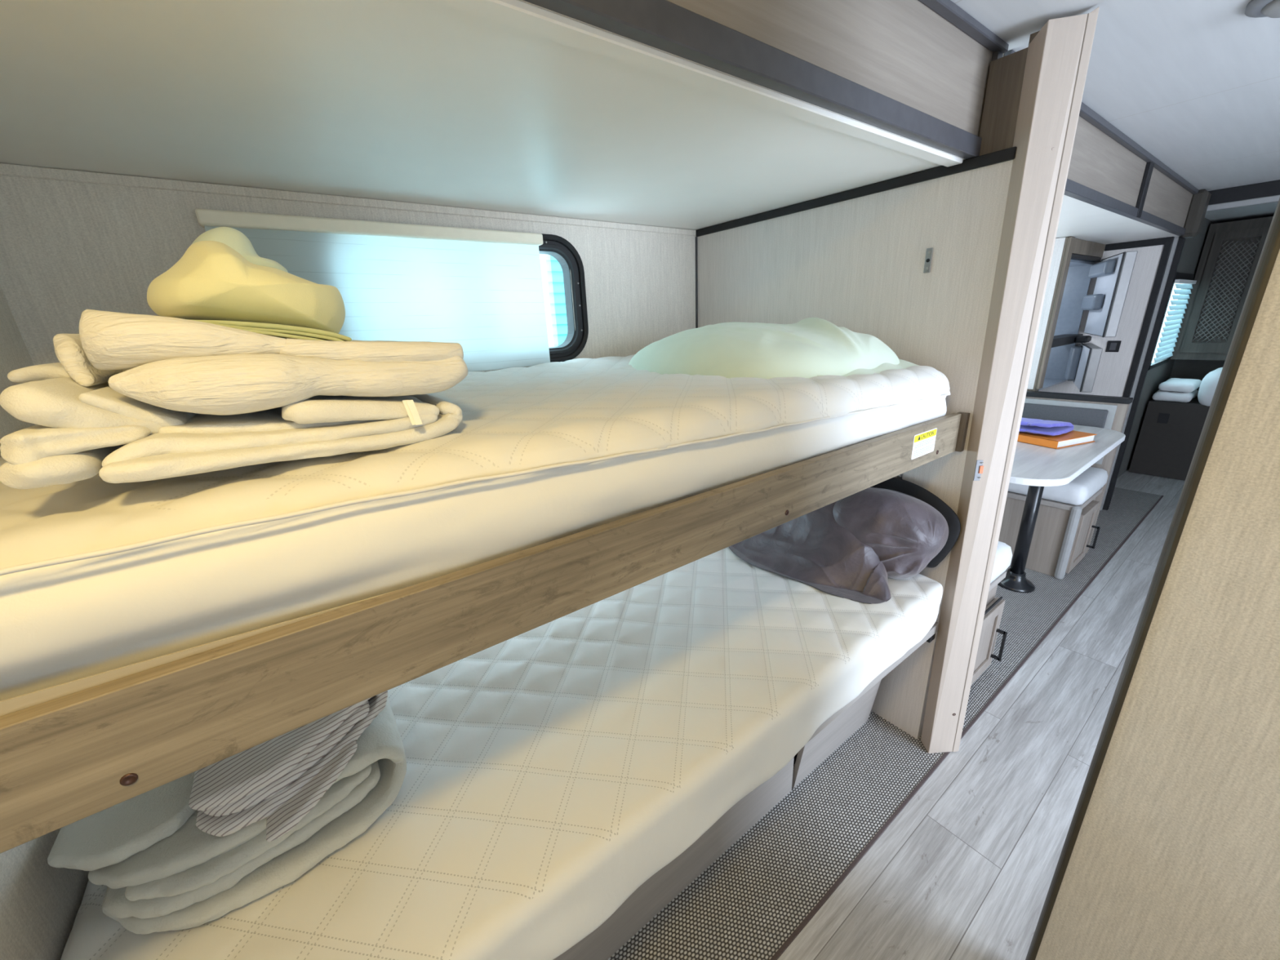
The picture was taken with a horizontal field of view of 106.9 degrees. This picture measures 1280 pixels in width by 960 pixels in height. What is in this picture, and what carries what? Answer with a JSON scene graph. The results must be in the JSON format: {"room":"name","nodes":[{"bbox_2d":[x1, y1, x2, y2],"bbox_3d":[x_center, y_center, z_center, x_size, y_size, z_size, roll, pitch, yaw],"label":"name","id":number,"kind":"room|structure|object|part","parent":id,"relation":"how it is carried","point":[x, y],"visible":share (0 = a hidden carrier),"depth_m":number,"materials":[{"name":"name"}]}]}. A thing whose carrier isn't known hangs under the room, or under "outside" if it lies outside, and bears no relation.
{"room":"camper trailer interior","nodes":[
{"label":"camper trailer interior","id":0,"kind":"room"},
{"bbox_2d":[0,286,88,959],"bbox_3d":[-0.318,0.502,-0.153,0.040,2.000,3.410,-15,22,-33],"label":"wall","id":1,"kind":"structure","parent":0,"point":[40,902],"depth_m":0.66,"materials":[{"name":"grey paper"}]},
{"bbox_2d":[0,163,696,380],"bbox_3d":[0.687,-0.310,2.539,4.900,1.768,0.056,-15,22,-33],"label":"wall","id":2,"kind":"structure","parent":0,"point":[68,249],"depth_m":1.08,"materials":[{"name":"grey paper"}]},
{"bbox_2d":[195,208,550,371],"bbox_3d":[-0.662,-0.513,1.381,0.852,0.412,0.050,-15,22,-33],"label":"roller shade","id":3,"kind":"object","parent":2,"relation":"attached to","point":[481,291],"visible":0.69,"depth_m":1.38,"materials":[{"name":"fabric"}]},
{"bbox_3d":[-0.670,-0.693,1.322,0.852,0.032,0.050,-15,22,-33],"label":"head rail","id":4,"kind":"part","parent":3,"relation":"part of","materials":[{"name":"white plastic"}]},
{"bbox_2d":[0,412,969,853],"bbox_3d":[-0.187,-0.058,1.208,1.911,0.127,1.094,-15,22,-33],"label":"bunk bed","id":5,"kind":"object","parent":2,"relation":"attached to","point":[71,752],"visible":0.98,"depth_m":0.49,"materials":[{"name":"brown wood"}]},
{"bbox_2d":[0,354,950,701],"bbox_3d":[-0.203,-0.138,1.184,1.886,0.243,1.056,-15,22,-33],"label":"mattress","id":6,"kind":"object","parent":5,"relation":"on","point":[97,575],"visible":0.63,"depth_m":0.54,"materials":[{"name":"white fabric"}]},
{"bbox_2d":[0,362,462,488],"bbox_3d":[-0.549,-0.131,0.712,0.434,0.124,0.596,-15,22,-33],"label":"comforter","id":7,"kind":"object","parent":6,"relation":"on","point":[80,433],"visible":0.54,"depth_m":0.48,"materials":[{"name":"white fabric"}]},
{"bbox_2d":[53,309,467,415],"bbox_3d":[-0.522,-0.187,0.708,0.406,0.119,0.506,-15,22,-33],"label":"comforter","id":8,"kind":"object","parent":7,"relation":"on","point":[167,362],"visible":0.99,"depth_m":0.50,"materials":[{"name":"beige fabric"}]},
{"bbox_2d":[187,319,351,341],"bbox_3d":[-0.518,-0.208,0.675,0.160,0.038,0.292,-15,22,-33],"label":"sheet","id":9,"kind":"object","parent":8,"relation":"on","point":[280,331],"visible":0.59,"depth_m":0.58,"materials":[{"name":"white fabric"}]},
{"bbox_2d":[146,226,345,333],"bbox_3d":[-0.553,-0.286,0.681,0.218,0.160,0.261,-8,19,-15],"label":"pillow","id":10,"kind":"object","parent":9,"relation":"on","point":[221,275],"visible":0.98,"depth_m":0.60,"materials":[{"name":"fabric"}]},
{"bbox_2d":[628,316,919,378],"bbox_3d":[0.334,-0.410,1.459,0.584,0.156,0.837,-15,22,-33],"label":"pillow","id":11,"kind":"object","parent":6,"relation":"on","point":[809,347],"visible":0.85,"depth_m":1.24,"materials":[{"name":"white fabric"}]},
{"bbox_2d":[913,439,933,457],"bbox_3d":[0.721,-0.083,1.204,0.104,0.036,0.001,-15,22,-33],"label":"label","id":12,"kind":"object","parent":5,"relation":"attached to","point":[922,448],"depth_m":1.20,"materials":[{"name":"white paper"}]},
{"bbox_2d":[538,233,588,362],"bbox_3d":[-0.542,-0.569,1.520,0.820,0.420,0.072,-15,22,-33],"label":"window","id":13,"kind":"structure","parent":2,"relation":"attached to","point":[569,259],"depth_m":1.70,"materials":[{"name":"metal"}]},
{"bbox_2d":[0,0,1179,244],"bbox_3d":[0.922,-1.051,1.866,4.940,0.040,1.043,-15,22,-33],"label":"overhead cabinet underside","id":14,"kind":"structure","parent":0,"point":[430,102],"depth_m":0.81,"materials":[{"name":"white laminate"}]},
{"bbox_2d":[697,160,1013,739],"bbox_3d":[0.617,-0.056,1.817,0.050,1.744,1.107,-15,22,-33],"label":"wall","id":15,"kind":"structure","parent":0,"point":[856,264],"depth_m":1.41,"materials":[{"name":"wood"}]},
{"bbox_2d":[695,236,697,328],"bbox_3d":[0.247,-0.672,2.062,0.006,0.692,0.008,-15,22,-33],"label":"trim","id":16,"kind":"structure","parent":15,"relation":"attached to","point":[696,260],"depth_m":2.01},
{"bbox_2d":[696,146,1017,236],"bbox_3d":[0.574,-0.892,1.541,0.058,0.025,1.089,-15,22,-33],"label":"trim","id":17,"kind":"structure","parent":15,"relation":"attached to","point":[1007,154],"depth_m":1.36,"materials":[{"name":"black plastic"}]},
{"bbox_2d":[897,473,902,479],"bbox_3d":[0.818,0.008,1.498,0.005,0.062,0.017,-15,22,-33],"label":"plate","id":18,"kind":"object","parent":15,"relation":"attached to","point":[900,476],"visible":0.3,"depth_m":1.49,"materials":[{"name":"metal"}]},
{"bbox_2d":[923,247,933,273],"bbox_3d":[0.789,-0.601,1.299,0.005,0.062,0.017,-15,22,-33],"label":"plate","id":19,"kind":"object","parent":15,"relation":"attached to","point":[929,252],"visible":1,"depth_m":1.30,"materials":[{"name":"metal"}]},
{"bbox_2d":[978,31,1039,155],"bbox_3d":[0.874,-0.893,1.110,0.038,0.217,0.108,-15,22,-33],"label":"trim","id":20,"kind":"structure","parent":15,"relation":"attached to","point":[1006,74],"depth_m":1.11,"materials":[{"name":"brown wood"}]},
{"bbox_2d":[666,0,1192,227],"bbox_3d":[1.265,-1.036,1.451,4.950,0.222,0.012,-15,22,-33],"label":"overhead cabinets","id":21,"kind":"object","parent":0,"point":[904,51],"depth_m":0.95,"materials":[{"name":"brown wood"}]},
{"bbox_2d":[431,0,963,167],"bbox_3d":[0.027,-0.589,0.670,1.900,0.010,0.036,-15,22,-33],"label":"light strip","id":22,"kind":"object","parent":21,"relation":"attached to","point":[518,14],"depth_m":0.67,"materials":[{"name":"white plastic"}]},
{"bbox_2d":[523,0,982,159],"bbox_3d":[0.069,-0.613,0.655,1.962,0.042,0.026,-15,22,-33],"label":"trim","id":23,"kind":"structure","parent":21,"relation":"attached to","point":[665,25],"depth_m":0.72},
{"bbox_2d":[919,0,1008,53],"bbox_3d":[0.069,-0.804,0.583,1.965,0.016,0.022,-15,22,-33],"label":"trim","id":24,"kind":"structure","parent":21,"relation":"attached to","point":[948,10],"depth_m":1.01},
{"bbox_2d":[991,50,1003,61],"bbox_3d":[0.847,-0.928,1.156,0.028,0.175,0.024,-15,22,-33],"label":"trim","id":25,"kind":"structure","parent":21,"relation":"attached to","point":[997,55],"depth_m":1.12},
{"bbox_2d":[1004,49,1199,194],"bbox_3d":[2.075,-1.346,1.959,2.950,0.022,0.018,-15,22,-33],"label":"trim","id":26,"kind":"structure","parent":21,"relation":"attached to","point":[1086,113],"depth_m":1.80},
{"bbox_2d":[1063,177,1186,236],"bbox_3d":[2.078,-1.154,2.031,2.950,0.034,0.026,-15,22,-33],"label":"trim","id":27,"kind":"structure","parent":21,"relation":"attached to","point":[1073,189],"depth_m":1.90,"materials":[{"name":"grey metal"}]},
{"bbox_2d":[1135,161,1154,217],"bbox_3d":[2.216,-1.278,2.088,0.060,0.220,0.016,-15,22,-33],"label":"trim","id":28,"kind":"structure","parent":21,"relation":"attached to","point":[1149,166],"depth_m":2.07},
{"bbox_2d":[1122,236,1174,397],"bbox_3d":[3.217,-0.617,3.122,0.047,1.768,0.028,-15,22,-33],"label":"trim","id":29,"kind":"structure","parent":21,"relation":"attached to","point":[1169,240],"depth_m":2.97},
{"bbox_2d":[1181,189,1211,238],"bbox_3d":[3.232,-1.547,2.766,0.130,0.242,0.074,-15,22,-33],"label":"trim","id":30,"kind":"structure","parent":21,"relation":"attached to","point":[1199,202],"depth_m":2.73,"materials":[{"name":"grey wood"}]},
{"bbox_2d":[1206,195,1279,211],"bbox_3d":[3.631,-1.463,2.356,0.035,0.031,1.220,-15,22,-33],"label":"trim","id":31,"kind":"structure","parent":21,"relation":"attached to","point":[1275,198],"depth_m":2.66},
{"bbox_2d":[1208,179,1279,204],"bbox_3d":[3.631,-1.514,2.341,0.030,0.074,1.220,-15,22,-33],"label":"trim","id":32,"kind":"structure","parent":21,"relation":"attached to","point":[1268,188],"depth_m":2.65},
{"bbox_2d":[777,467,1185,959],"bbox_3d":[2.557,0.707,2.105,7.070,0.050,3.410,-15,22,-33],"label":"floor","id":33,"kind":"structure","parent":0,"point":[965,870],"depth_m":1.40,"materials":[{"name":"plastic"}]},
{"bbox_2d":[607,487,1164,959],"bbox_3d":[1.372,0.593,2.522,5.570,0.006,1.191,-15,22,-33],"label":"carpet","id":34,"kind":"object","parent":33,"relation":"on","point":[757,897],"visible":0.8,"depth_m":1.39,"materials":[{"name":"grey carpet"}]},
{"bbox_2d":[552,621,939,959],"bbox_3d":[-0.146,0.757,1.469,1.909,0.477,1.111,-15,22,-33],"label":"bunk bed","id":35,"kind":"object","parent":34,"relation":"on","point":[662,887],"visible":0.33,"depth_m":1.28,"materials":[{"name":"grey wood"}]},
{"bbox_2d":[60,546,942,959],"bbox_3d":[-0.158,0.465,1.347,1.876,0.196,1.132,-15,22,-33],"label":"mattress","id":36,"kind":"object","parent":35,"relation":"on","point":[555,767],"visible":0.48,"depth_m":0.89,"materials":[{"name":"white fabric"}]},
{"bbox_2d":[47,696,406,934],"bbox_3d":[-0.681,0.495,0.847,0.433,0.126,0.468,-15,22,-33],"label":"blanket","id":37,"kind":"object","parent":36,"relation":"on","point":[160,872],"visible":0.35,"depth_m":0.68,"materials":[{"name":"white fabric"}]},
{"bbox_2d":[188,690,387,842],"bbox_3d":[-0.583,0.422,0.819,0.273,0.074,0.362,-15,22,-33],"label":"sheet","id":38,"kind":"object","parent":37,"relation":"on","point":[281,779],"visible":0.46,"depth_m":0.71,"materials":[{"name":"fabric"}]},
{"bbox_2d":[728,487,948,604],"bbox_3d":[0.563,0.140,1.531,0.344,0.284,0.684,-18,24,-39],"label":"pillow","id":39,"kind":"object","parent":36,"relation":"on","point":[849,547],"visible":0.9,"depth_m":1.39,"materials":[{"name":"grey fabric"}]},
{"bbox_2d":[870,477,960,567],"bbox_3d":[0.792,0.118,1.524,0.065,0.266,0.413,-13,21,-29],"label":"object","id":40,"kind":"object","parent":36,"relation":"on","point":[904,486],"visible":0.18,"depth_m":1.40,"materials":[{"name":"black plastic"}]},
{"bbox_3d":[-0.110,0.915,1.034,1.418,0.446,0.016,-15,22,-33],"label":"panel","id":41,"kind":"part","parent":35,"relation":"part of","materials":[{"name":"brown wood"}]},
{"bbox_3d":[0.660,0.722,1.528,0.432,0.434,0.073,-15,22,-33],"label":"access panel","id":42,"kind":"part","parent":35,"relation":"part of","materials":[{"name":"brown wood"}]},
{"bbox_2d":[970,541,1012,685],"bbox_3d":[0.906,0.436,2.140,0.517,0.573,1.149,-15,22,-33],"label":"bench","id":43,"kind":"object","parent":34,"relation":"on","point":[994,606],"visible":0.08,"depth_m":1.82,"materials":[{"name":"brown wood"}]},
{"bbox_3d":[1.230,0.653,1.779,0.455,0.300,0.023,-15,22,-33],"label":"door","id":44,"kind":"part","parent":43,"relation":"part of","materials":[{"name":"brown wood"}]},
{"bbox_3d":[1.239,0.657,1.766,0.455,0.300,0.008,-15,22,-33],"label":"door frame","id":45,"kind":"part","parent":43,"relation":"part of","materials":[{"name":"brown wood"}]},
{"bbox_3d":[1.416,0.651,1.873,0.010,0.130,0.034,-15,22,-33],"label":"handle","id":46,"kind":"part","parent":43,"relation":"part of","materials":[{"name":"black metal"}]},
{"bbox_2d":[990,541,1012,583],"bbox_3d":[0.884,0.220,2.086,0.517,0.126,1.109,-15,22,-33],"label":"cushion","id":47,"kind":"object","parent":43,"relation":"on","point":[1003,557],"depth_m":1.74,"materials":[{"name":"leather"}]},
{"bbox_2d":[920,6,1099,753],"bbox_3d":[0.964,-0.043,1.320,0.121,1.989,0.087,-3,18,-1],"label":"post","id":48,"kind":"object","parent":34,"relation":"on","point":[1058,58],"visible":1,"depth_m":1.20,"materials":[{"name":"brown wood"}]},
{"bbox_3d":[0.926,-0.027,1.294,0.026,0.058,0.004,-1,18,5],"label":"strike plate","id":49,"kind":"part","parent":48,"relation":"part of","materials":[{"name":"metal"}]},
{"bbox_2d":[998,466,1107,579],"bbox_3d":[2.132,0.117,2.996,0.469,0.538,1.129,-15,22,-33],"label":"bench","id":50,"kind":"object","parent":34,"relation":"on","point":[1067,513],"visible":0.27,"depth_m":2.56,"materials":[{"name":"brown wood"}]},
{"bbox_2d":[1008,466,1107,505],"bbox_3d":[2.114,-0.086,2.948,0.462,0.121,1.089,-15,22,-33],"label":"cushion","id":51,"kind":"object","parent":50,"relation":"on","point":[1081,491],"depth_m":2.50,"materials":[{"name":"leather"}]},
{"bbox_3d":[2.260,0.335,2.509,0.042,0.419,0.040,-15,22,-33],"label":"corner post","id":52,"kind":"part","parent":50,"relation":"part of","materials":[{"name":"white wood"}]},
{"bbox_3d":[2.419,0.309,2.612,0.300,0.340,0.023,-15,22,-33],"label":"door","id":53,"kind":"part","parent":50,"relation":"part of","materials":[{"name":"brown wood"}]},
{"bbox_3d":[2.428,0.312,2.599,0.300,0.340,0.008,-15,22,-33],"label":"door frame","id":54,"kind":"part","parent":50,"relation":"part of","materials":[{"name":"brown wood"}]},
{"bbox_3d":[2.539,0.319,2.659,0.010,0.130,0.034,-15,22,-33],"label":"handle","id":55,"kind":"part","parent":50,"relation":"part of","materials":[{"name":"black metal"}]},
{"bbox_2d":[997,424,1125,592],"bbox_3d":[1.895,0.152,2.574,1.273,0.757,0.768,-15,22,-33],"label":"table","id":56,"kind":"object","parent":34,"relation":"on","point":[1036,467],"visible":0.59,"depth_m":2.26,"materials":[{"name":"laminate"}]},
{"bbox_3d":[1.985,0.196,2.422,0.060,0.700,0.060,-15,22,-33],"label":"leg","id":57,"kind":"part","parent":56,"relation":"part of","materials":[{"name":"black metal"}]},
{"bbox_2d":[1017,430,1097,448],"bbox_3d":[2.074,-0.218,2.400,0.290,0.038,0.230,-9,19,-18],"label":"book","id":58,"kind":"object","parent":56,"relation":"on","point":[1073,437],"visible":0.62,"depth_m":2.32,"materials":[{"name":"orange paper"}]},
{"bbox_2d":[1018,417,1074,435],"bbox_3d":[2.047,-0.281,2.424,0.270,0.065,0.221,-15,22,-33],"label":"folded cloth","id":59,"kind":"object","parent":58,"relation":"on","point":[1051,428],"visible":0.82,"depth_m":2.36,"materials":[{"name":"fabric"}]},
{"bbox_2d":[1022,390,1133,553],"bbox_3d":[2.321,-0.125,3.097,0.070,0.917,1.091,-15,22,-33],"label":"bench","id":60,"kind":"object","parent":34,"relation":"on","point":[1109,412],"visible":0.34,"depth_m":2.69,"materials":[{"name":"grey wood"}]},
{"bbox_3d":[2.284,-0.365,3.023,0.010,0.332,1.038,-15,22,-33],"label":"pad frame","id":61,"kind":"part","parent":60,"relation":"part of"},
{"bbox_2d":[1026,236,1137,392],"bbox_3d":[2.592,-0.640,3.273,0.782,1.761,0.915,-15,22,-33],"label":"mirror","id":62,"kind":"object","parent":34,"relation":"on","point":[1057,359],"visible":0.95,"depth_m":2.87,"materials":[{"name":"grey metal"}]},
{"bbox_3d":[2.183,-1.023,3.015,0.004,0.835,0.655,-15,22,-33],"label":"panel","id":63,"kind":"part","parent":62,"relation":"part of","materials":[{"name":"metal"}]},
{"bbox_3d":[2.710,-0.992,3.017,0.697,0.788,0.036,-15,22,-33],"label":"gasket frame","id":64,"kind":"part","parent":62,"relation":"part of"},
{"bbox_2d":[1064,345,1082,381],"bbox_3d":[2.935,-0.793,3.218,0.049,0.226,0.147,11,23,35],"label":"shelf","id":65,"kind":"object","parent":62,"relation":"attached to","point":[1074,353],"depth_m":3.18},
{"bbox_3d":[2.870,-0.730,3.050,0.049,0.258,0.545,11,23,35],"label":"door","id":66,"kind":"part","parent":62,"relation":"part of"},
{"bbox_2d":[1080,293,1104,310],"bbox_3d":[2.870,-1.128,3.014,0.049,0.093,0.343,9,21,31],"label":"shelf","id":67,"kind":"object","parent":62,"relation":"attached to","point":[1095,301],"depth_m":2.91,"materials":[{"name":"white plastic"}]},
{"bbox_2d":[1088,258,1116,278],"bbox_3d":[2.842,-1.299,2.923,0.049,0.084,0.420,9,21,31],"label":"shelf","id":68,"kind":"object","parent":62,"relation":"attached to","point":[1106,268],"depth_m":2.85,"materials":[{"name":"white plastic"}]},
{"bbox_3d":[2.871,-1.125,2.908,0.049,0.456,0.545,9,21,31],"label":"door","id":69,"kind":"part","parent":62,"relation":"part of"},
{"bbox_2d":[1128,367,1222,480],"bbox_3d":[5.024,-0.396,3.592,0.935,0.890,1.603,-15,22,-33],"label":"bed","id":70,"kind":"object","parent":33,"relation":"on","point":[1170,433],"visible":0.38,"depth_m":3.88,"materials":[{"name":"black fabric"}]},
{"bbox_2d":[1156,413,1169,423],"bbox_3d":[4.296,-0.506,3.897,0.008,0.080,0.060,-15,22,-33],"label":"outlet","id":71,"kind":"object","parent":70,"relation":"attached to","point":[1162,418],"depth_m":3.90,"materials":[{"name":"black plastic"}]},
{"bbox_2d":[1151,389,1198,402],"bbox_3d":[4.470,-0.715,3.962,0.407,0.082,0.227,-15,22,-33],"label":"folded towel","id":72,"kind":"object","parent":70,"relation":"on","point":[1160,395],"visible":0.65,"depth_m":3.86,"materials":[{"name":"white fabric"}]},
{"bbox_2d":[1158,377,1201,392],"bbox_3d":[4.474,-0.786,3.931,0.403,0.085,0.205,-15,22,-33],"label":"folded towel","id":73,"kind":"object","parent":72,"relation":"on","point":[1175,384],"visible":0.98,"depth_m":3.84,"materials":[{"name":"white fabric"}]},
{"bbox_2d":[1197,367,1222,406],"bbox_3d":[4.928,-0.601,3.302,0.550,0.310,1.362,-15,22,-33],"label":"pillow","id":74,"kind":"object","parent":70,"relation":"on","point":[1208,385],"depth_m":3.66,"materials":[{"name":"white fabric"}]},
{"bbox_2d":[1038,237,1164,396],"bbox_3d":[2.915,-0.733,3.516,0.030,1.768,0.992,-15,22,-33],"label":"wall","id":75,"kind":"structure","parent":0,"point":[1113,368],"depth_m":3.08,"materials":[{"name":"paper"}]},
{"bbox_2d":[1105,340,1121,351],"bbox_3d":[3.117,-0.880,3.127,0.008,0.072,0.064,-15,22,-33],"label":"wall outlet","id":76,"kind":"object","parent":75,"relation":"attached to","point":[1112,345],"visible":1,"depth_m":3.12,"materials":[{"name":"black plastic"}]},
{"bbox_2d":[1109,342,1116,350],"bbox_3d":[3.114,-0.879,3.125,0.001,0.046,0.030,-15,22,-33],"label":"socket","id":77,"kind":"object","parent":76,"relation":"attached to","point":[1113,346],"depth_m":3.12,"materials":[{"name":"black plastic"}]},
{"bbox_2d":[1104,237,1166,251],"bbox_3d":[3.079,-1.465,2.953,0.006,0.039,0.276,-15,22,-33],"label":"trim","id":78,"kind":"structure","parent":75,"relation":"attached to","point":[1156,242],"depth_m":2.95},
{"bbox_2d":[951,0,1279,223],"bbox_3d":[2.735,-1.135,1.115,7.070,0.050,2.510,-15,22,-33],"label":"ceiling","id":79,"kind":"structure","parent":0,"point":[1195,84],"depth_m":1.32,"materials":[{"name":"white paint"}]},
{"bbox_2d":[1244,0,1279,17],"bbox_3d":[1.352,-0.976,0.958,0.170,0.033,0.170,-15,22,-33],"label":"recessed light","id":80,"kind":"object","parent":79,"relation":"in","point":[1255,8],"visible":1,"depth_m":0.99,"materials":[{"name":"white plastic"}]},
{"bbox_2d":[1035,249,1279,959],"bbox_3d":[1.339,0.365,0.034,0.035,2.000,1.802,-15,22,-33],"label":"wall partition","id":81,"kind":"structure","parent":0,"point":[1175,855],"depth_m":0.72,"materials":[{"name":"wood"}]},
{"bbox_2d":[1025,197,1279,959],"bbox_3d":[0.803,0.158,0.735,0.043,2.000,0.014,-15,22,-33],"label":"trim","id":82,"kind":"structure","parent":81,"relation":"attached to","point":[1271,247],"depth_m":0.70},
{"bbox_2d":[1117,217,1214,477],"bbox_3d":[4.062,-0.991,3.769,2.070,2.000,0.040,-15,22,-33],"label":"wall","id":83,"kind":"structure","parent":0,"point":[1193,248],"depth_m":3.91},
{"bbox_2d":[1147,271,1194,370],"bbox_3d":[4.231,-1.273,3.800,0.800,0.700,0.042,-15,22,-33],"label":"window","id":84,"kind":"structure","parent":83,"relation":"in","point":[1178,275],"depth_m":3.65,"materials":[{"name":"clear glass"}]},
{"bbox_2d":[1153,279,1196,362],"bbox_3d":[4.251,-1.268,3.774,0.760,0.595,0.024,-15,22,-33],"label":"window blind","id":85,"kind":"object","parent":84,"relation":"attached to","point":[1171,330],"visible":1,"depth_m":3.75,"materials":[{"name":"plastic"}]},
{"bbox_3d":[4.238,-1.538,3.685,0.760,0.026,0.024,-15,22,-33],"label":"head rail","id":86,"kind":"part","parent":85,"relation":"part of","materials":[{"name":"white paper"}]},
{"bbox_2d":[1170,216,1273,360],"bbox_3d":[4.887,-1.511,3.809,0.370,1.050,0.605,-15,22,-33],"label":"door","id":87,"kind":"structure","parent":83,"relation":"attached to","point":[1232,251],"depth_m":3.81,"materials":[{"name":"brown wood"}]},
{"bbox_2d":[1169,359,1225,390],"bbox_3d":[5.630,-0.944,3.410,0.040,2.000,2.550,-15,22,-33],"label":"wall","id":88,"kind":"structure","parent":0,"point":[1181,369],"depth_m":4.28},
{"bbox_3d":[3.240,-0.753,3.160,0.030,2.000,0.118,-15,22,-33],"label":"wall","id":89,"kind":"structure","parent":0,"visible":0},
{"bbox_2d":[1099,236,1178,510],"bbox_3d":[3.261,-0.626,3.129,0.025,1.778,0.020,-15,22,-33],"label":"trim","id":90,"kind":"structure","parent":89,"relation":"attached to","point":[1176,238],"depth_m":3.04,"materials":[{"name":"grey metal"}]},
{"bbox_2d":[1102,236,1186,510],"bbox_3d":[3.296,-0.630,3.135,0.030,1.778,0.040,-15,22,-33],"label":"trim","id":91,"kind":"structure","parent":89,"relation":"attached to","point":[1180,243],"depth_m":3.08,"materials":[{"name":"black plastic"}]},
{"label":"outside","id":92,"kind":"structure","parent":0,"visible":0},
{"bbox_2d":[539,253,567,346],"bbox_3d":[-0.959,-0.806,2.352,3.800,1.870,0.060,-15,22,-33],"label":"siding","id":93,"kind":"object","parent":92,"point":[552,274],"depth_m":2.63,"materials":[{"name":"white"}]}
]}

